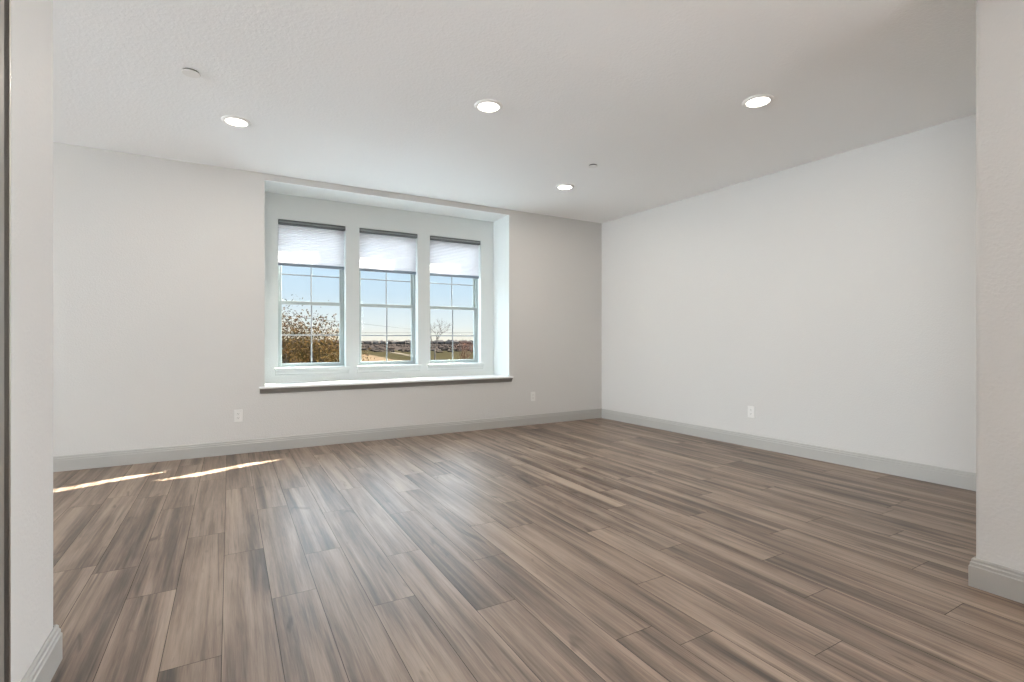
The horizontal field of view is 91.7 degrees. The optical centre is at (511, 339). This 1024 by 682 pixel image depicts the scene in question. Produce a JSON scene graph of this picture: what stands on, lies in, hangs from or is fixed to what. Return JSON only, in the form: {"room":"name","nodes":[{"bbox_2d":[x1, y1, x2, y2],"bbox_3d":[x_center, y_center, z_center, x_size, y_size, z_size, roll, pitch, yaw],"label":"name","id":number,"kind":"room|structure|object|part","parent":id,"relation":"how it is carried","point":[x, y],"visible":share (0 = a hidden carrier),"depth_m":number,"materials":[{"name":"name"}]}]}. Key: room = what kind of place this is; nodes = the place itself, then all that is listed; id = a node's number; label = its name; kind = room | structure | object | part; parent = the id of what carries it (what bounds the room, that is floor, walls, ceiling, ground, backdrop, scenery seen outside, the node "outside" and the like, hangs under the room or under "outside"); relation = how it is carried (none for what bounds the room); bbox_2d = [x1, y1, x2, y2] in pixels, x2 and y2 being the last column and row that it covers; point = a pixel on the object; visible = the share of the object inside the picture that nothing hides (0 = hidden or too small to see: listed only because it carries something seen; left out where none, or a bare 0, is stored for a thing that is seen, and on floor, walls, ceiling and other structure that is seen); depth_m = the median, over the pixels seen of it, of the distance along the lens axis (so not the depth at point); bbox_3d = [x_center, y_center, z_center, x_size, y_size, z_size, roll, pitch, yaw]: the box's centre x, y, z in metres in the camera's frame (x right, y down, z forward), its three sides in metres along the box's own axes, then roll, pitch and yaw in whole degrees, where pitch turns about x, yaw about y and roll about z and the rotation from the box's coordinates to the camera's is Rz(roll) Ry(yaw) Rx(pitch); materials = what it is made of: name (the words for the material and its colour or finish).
{"room":"empty living room","nodes":[
{"label":"empty living room","id":0,"kind":"room"},
{"bbox_2d":[11,0,52,681],"bbox_3d":[-3.699,-0.264,-3.120,8.485,2.760,6.232,0,0,-30],"label":"wall","id":1,"kind":"structure","parent":0,"point":[31,20],"depth_m":1.47,"materials":[{"name":"white paint"}]},
{"bbox_2d":[0,0,10,681],"bbox_3d":[-1.176,0.036,0.930,0.105,2.117,0.872,0,0,-30],"label":"door frame","id":2,"kind":"structure","parent":1,"relation":"in","point":[5,5],"depth_m":1.33,"materials":[{"name":"grey"}]},
{"bbox_3d":[-1.360,0.036,1.324,0.035,2.117,0.004,0,0,-30],"label":"frame","id":3,"kind":"part","parent":2,"relation":"part of","materials":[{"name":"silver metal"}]},
{"bbox_2d":[20,624,62,681],"bbox_3d":[-5.136,1.032,-0.576,8.501,0.128,0.420,0,0,-30],"label":"baseboard","id":4,"kind":"structure","parent":1,"relation":"attached to","point":[49,657],"depth_m":1.58,"materials":[{"name":"grey wood"}]},
{"bbox_2d":[53,142,601,455],"bbox_3d":[-4.636,-0.264,3.905,14.200,2.760,0.429,0,0,-30],"label":"wall","id":5,"kind":"structure","parent":0,"point":[159,263],"depth_m":4.65,"materials":[{"name":"grey paint"}]},
{"bbox_2d":[234,409,242,421],"bbox_3d":[-2.638,0.731,4.789,0.072,0.118,0.008,0,0,-30],"label":"wall outlet","id":6,"kind":"object","parent":5,"relation":"attached to","point":[238,414],"visible":1,"depth_m":4.79,"materials":[{"name":"white plastic"}]},
{"bbox_2d":[53,409,601,471],"bbox_3d":[-4.628,1.032,3.652,13.563,0.128,0.016,0,0,-30],"label":"baseboard","id":7,"kind":"structure","parent":5,"relation":"attached to","point":[169,453],"depth_m":5.02,"materials":[{"name":"grey wood"}]},
{"bbox_2d":[259,374,512,393],"bbox_3d":[-1.339,0.471,5.755,2.859,0.020,0.471,0,0,-30],"label":"trim","id":8,"kind":"structure","parent":5,"relation":"attached to","point":[491,376],"depth_m":5.54,"materials":[{"name":"white wood"}]},
{"bbox_2d":[265,180,507,221],"bbox_3d":[-1.345,-1.579,5.776,2.770,0.003,0.428,0,0,-30],"label":"trim","id":9,"kind":"structure","parent":5,"relation":"attached to","point":[270,186],"depth_m":5.66,"materials":[{"name":"white paint"}]},
{"bbox_2d":[493,215,508,375],"bbox_3d":[-1.345,-0.558,5.776,2.770,2.038,0.428,0,0,-30],"label":"trim","id":10,"kind":"structure","parent":5,"relation":"attached to","point":[501,226],"depth_m":6.45,"materials":[{"name":"white paint"}]},
{"bbox_2d":[530,392,534,400],"bbox_3d":[0.270,0.734,6.442,0.072,0.118,0.008,0,0,-30],"label":"wall outlet","id":11,"kind":"object","parent":5,"relation":"attached to","point":[532,394],"visible":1,"depth_m":6.44,"materials":[{"name":"white plastic"}]},
{"bbox_2d":[265,192,492,382],"bbox_3d":[-4.785,-0.264,4.167,14.200,2.760,0.175,0,0,-30],"label":"wall","id":12,"kind":"structure","parent":0,"point":[352,216],"depth_m":5.81,"materials":[{"name":"white paint"}]},
{"bbox_2d":[274,226,349,374],"bbox_3d":[-2.246,-0.463,5.586,0.779,1.687,0.200,0,0,-30],"label":"window","id":13,"kind":"structure","parent":12,"relation":"in","point":[323,367],"depth_m":5.60,"materials":[{"name":"grey plastic"}]},
{"bbox_3d":[-2.287,-0.839,5.658,0.661,0.889,0.023,0,0,-30],"label":"sash","id":14,"kind":"part","parent":13,"relation":"part of","materials":[{"name":"grey plastic"}]},
{"bbox_3d":[-2.273,-0.073,5.634,0.661,0.717,0.030,0,0,-30],"label":"sash","id":15,"kind":"part","parent":13,"relation":"part of","materials":[{"name":"grey plastic"}]},
{"bbox_3d":[-2.279,-0.502,5.644,0.707,1.607,0.066,0,0,-30],"label":"frame","id":16,"kind":"part","parent":13,"relation":"part of","materials":[{"name":"grey plastic"}]},
{"bbox_2d":[278,219,344,269],"bbox_3d":[-2.230,-1.058,5.559,0.701,0.495,0.062,0,0,-30],"label":"cellular shade","id":17,"kind":"object","parent":13,"relation":"attached to","point":[305,245],"visible":0.98,"depth_m":5.56,"materials":[{"name":"grey fabric"}]},
{"bbox_3d":[-2.241,-0.828,5.574,0.695,0.035,0.026,0,0,-30],"label":"rail","id":18,"kind":"part","parent":17,"relation":"part of","materials":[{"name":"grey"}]},
{"bbox_3d":[-2.229,0.341,5.557,0.779,0.080,0.134,0,0,-30],"label":"sill","id":19,"kind":"part","parent":13,"relation":"part of","materials":[{"name":"white paint"}]},
{"bbox_2d":[356,233,421,372],"bbox_3d":[-1.500,-0.463,6.010,0.778,1.687,0.200,0,0,-30],"label":"window","id":20,"kind":"structure","parent":12,"relation":"in","point":[370,366],"depth_m":6.05,"materials":[{"name":"grey plastic"}]},
{"bbox_3d":[-1.540,-0.839,6.082,0.660,0.889,0.023,0,0,-30],"label":"sash","id":21,"kind":"part","parent":20,"relation":"part of","materials":[{"name":"grey plastic"}]},
{"bbox_3d":[-1.527,-0.073,6.058,0.660,0.717,0.030,0,0,-30],"label":"sash","id":22,"kind":"part","parent":20,"relation":"part of","materials":[{"name":"grey plastic"}]},
{"bbox_2d":[359,228,416,274],"bbox_3d":[-1.484,-1.058,5.983,0.700,0.495,0.062,0,0,-30],"label":"cellular shade","id":23,"kind":"object","parent":20,"relation":"attached to","point":[394,252],"visible":0.94,"depth_m":5.98,"materials":[{"name":"grey fabric"}]},
{"bbox_3d":[-1.495,-0.828,5.998,0.694,0.035,0.026,0,0,-30],"label":"rail","id":24,"kind":"part","parent":23,"relation":"part of","materials":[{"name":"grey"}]},
{"bbox_3d":[-1.483,0.341,5.982,0.778,0.080,0.134,0,0,-30],"label":"sill","id":25,"kind":"part","parent":20,"relation":"part of","materials":[{"name":"white paint"}]},
{"bbox_2d":[427,240,483,369],"bbox_3d":[-0.750,-0.463,6.437,0.779,1.687,0.200,0,0,-30],"label":"window","id":26,"kind":"structure","parent":12,"relation":"in","point":[452,364],"depth_m":6.50,"materials":[{"name":"grey plastic"}]},
{"bbox_3d":[-0.777,-0.073,6.484,0.661,0.717,0.030,0,0,-30],"label":"sash","id":27,"kind":"part","parent":26,"relation":"part of","materials":[{"name":"grey plastic"}]},
{"bbox_3d":[-0.790,-0.839,6.508,0.661,0.889,0.023,0,0,-30],"label":"sash","id":28,"kind":"part","parent":26,"relation":"part of","materials":[{"name":"grey plastic"}]},
{"bbox_3d":[-0.783,-0.502,6.495,0.707,1.607,0.066,0,0,-30],"label":"frame","id":29,"kind":"part","parent":26,"relation":"part of","materials":[{"name":"grey plastic"}]},
{"bbox_2d":[430,236,479,278],"bbox_3d":[-0.734,-1.058,6.409,0.701,0.495,0.062,0,0,-30],"label":"cellular shade","id":30,"kind":"object","parent":26,"relation":"attached to","point":[449,257],"visible":0.93,"depth_m":6.41,"materials":[{"name":"grey fabric"}]},
{"bbox_3d":[-0.745,-0.828,6.424,0.695,0.035,0.026,0,0,-30],"label":"rail","id":31,"kind":"part","parent":30,"relation":"part of","materials":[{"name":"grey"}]},
{"bbox_3d":[-0.733,0.341,6.408,0.779,0.080,0.134,0,0,-30],"label":"sill","id":32,"kind":"part","parent":26,"relation":"part of","materials":[{"name":"white paint"}]},
{"bbox_2d":[53,0,975,222],"bbox_3d":[-2.241,-1.719,-0.196,14.309,0.150,10.275,0,0,-30],"label":"ceiling","id":33,"kind":"structure","parent":0,"point":[382,95],"depth_m":3.20,"materials":[{"name":"white paint"}]},
{"bbox_2d":[181,68,200,77],"bbox_3d":[-1.968,-1.637,3.047,0.100,0.014,0.100,0,0,-30],"label":"sprinkler cover","id":34,"kind":"object","parent":33,"relation":"attached to","point":[189,72],"visible":1,"depth_m":3.04,"materials":[{"name":"white"}]},
{"bbox_2d":[221,115,250,127],"bbox_3d":[-2.072,-1.637,3.737,0.199,0.012,0.199,0,0,-30],"label":"recessed light","id":35,"kind":"object","parent":33,"relation":"in","point":[235,121],"visible":1,"depth_m":3.72,"materials":[{"name":"white"}]},
{"bbox_2d":[474,99,502,112],"bbox_3d":[-0.165,-1.637,3.493,0.199,0.012,0.199,0,0,-30],"label":"recessed light","id":36,"kind":"object","parent":33,"relation":"in","point":[486,105],"visible":1,"depth_m":3.48,"materials":[{"name":"white"}]},
{"bbox_2d":[556,184,573,189],"bbox_3d":[0.569,-1.637,5.333,0.199,0.012,0.199,0,0,-30],"label":"recessed light","id":37,"kind":"object","parent":33,"relation":"in","point":[561,186],"visible":1,"depth_m":5.31,"materials":[{"name":"white"}]},
{"bbox_2d":[588,164,597,167],"bbox_3d":[0.763,-1.637,4.679,0.086,0.014,0.086,0,0,-30],"label":"sprinkler cover","id":38,"kind":"object","parent":33,"relation":"attached to","point":[590,165],"visible":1,"depth_m":4.67,"materials":[{"name":"white"}]},
{"bbox_2d":[742,94,773,108],"bbox_3d":[1.693,-1.637,3.421,0.199,0.012,0.199,0,0,-30],"label":"recessed light","id":39,"kind":"object","parent":33,"relation":"in","point":[757,101],"visible":1,"depth_m":3.40,"materials":[{"name":"white"}]},
{"bbox_2d":[51,418,1023,681],"bbox_3d":[-2.162,1.097,-0.381,14.136,0.002,9.475,0,0,-30],"label":"floor","id":40,"kind":"structure","parent":0,"point":[597,549],"depth_m":2.45,"materials":[{"name":"brown wood"}]},
{"bbox_2d":[602,114,975,472],"bbox_3d":[2.640,-0.264,4.996,0.400,2.760,4.866,0,0,-30],"label":"wall","id":41,"kind":"structure","parent":0,"point":[833,298],"depth_m":4.54,"materials":[{"name":"grey paint"}]},
{"bbox_2d":[748,406,753,417],"bbox_3d":[2.449,0.738,5.091,0.008,0.118,0.072,0,0,-32],"label":"wall outlet","id":42,"kind":"object","parent":41,"relation":"attached to","point":[750,408],"visible":1,"depth_m":5.08,"materials":[{"name":"white plastic"}]},
{"bbox_2d":[601,409,1023,603],"bbox_3d":[2.888,1.032,2.438,2.056,0.128,9.454,0,0,-32],"label":"baseboard","id":43,"kind":"structure","parent":41,"relation":"attached to","point":[923,472],"depth_m":4.14,"materials":[{"name":"grey wood"}]},
{"bbox_2d":[976,0,1023,571],"bbox_3d":[4.234,-0.264,0.627,2.218,2.760,4.905,0,0,-30],"label":"wall","id":44,"kind":"structure","parent":0,"point":[999,23],"depth_m":2.14,"materials":[{"name":"white paint"}]},
{"label":"outside","id":45,"kind":"structure","parent":0,"visible":0},
{"label":"ground","id":46,"kind":"structure","parent":45,"visible":0},
{"bbox_2d":[282,298,374,362],"bbox_3d":[-9.081,1.605,20.923,6.450,7.188,5.977,0,0,-7],"label":"leafy tree","id":47,"kind":"object","parent":46,"relation":"on","point":[291,353],"visible":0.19,"depth_m":20.71,"materials":[{"name":"brown plant"}]},
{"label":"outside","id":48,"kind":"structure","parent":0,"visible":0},
{"bbox_2d":[286,344,472,349],"bbox_3d":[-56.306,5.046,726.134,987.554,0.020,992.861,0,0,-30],"label":"field","id":49,"kind":"structure","parent":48,"point":[372,345],"depth_m":379.25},
{"bbox_2d":[283,339,472,343],"bbox_3d":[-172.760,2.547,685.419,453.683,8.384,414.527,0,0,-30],"label":"tree","id":50,"kind":"object","parent":49,"relation":"on","point":[448,341],"visible":0.2,"depth_m":576.59,"materials":[{"name":"plant"}]},
{"bbox_2d":[296,344,472,352],"bbox_3d":[-53.232,4.586,418.390,293.729,1.695,445.623,0,0,-30],"label":"brush","id":51,"kind":"object","parent":49,"relation":"on","point":[376,348],"visible":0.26,"depth_m":267.88,"materials":[{"name":"brown plant"}]},
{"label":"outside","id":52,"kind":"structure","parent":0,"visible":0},
{"bbox_2d":[361,354,403,361],"bbox_3d":[-36.797,5.016,131.581,32.348,0.020,124.146,0,0,-30],"label":"dirt","id":53,"kind":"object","parent":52,"point":[377,358],"visible":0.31,"depth_m":126.94,"materials":[{"name":"beige soil"}]},
{"bbox_2d":[430,320,453,359],"bbox_3d":[-16.320,0.227,105.312,8.319,9.764,8.272,0,0,-30],"label":"bare tree","id":54,"kind":"object","parent":53,"relation":"on","point":[434,346],"visible":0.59,"depth_m":104.88,"materials":[{"name":"plant"}]},
{"bbox_2d":[451,340,472,358],"bbox_3d":[-7.969,2.310,87.735,6.139,5.614,5.080,0,0,-30],"label":"shrub","id":55,"kind":"object","parent":53,"relation":"on","point":[466,342],"visible":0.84,"depth_m":87.67,"materials":[{"name":"brown plant"}]},
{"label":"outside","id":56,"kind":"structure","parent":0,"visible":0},
{"bbox_2d":[283,350,472,361],"bbox_3d":[-30.671,5.076,207.036,208.842,0.020,221.356,0,0,-30],"label":"field","id":57,"kind":"structure","parent":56,"point":[445,355],"depth_m":161.41,"materials":[{"name":"plant"}]}
]}

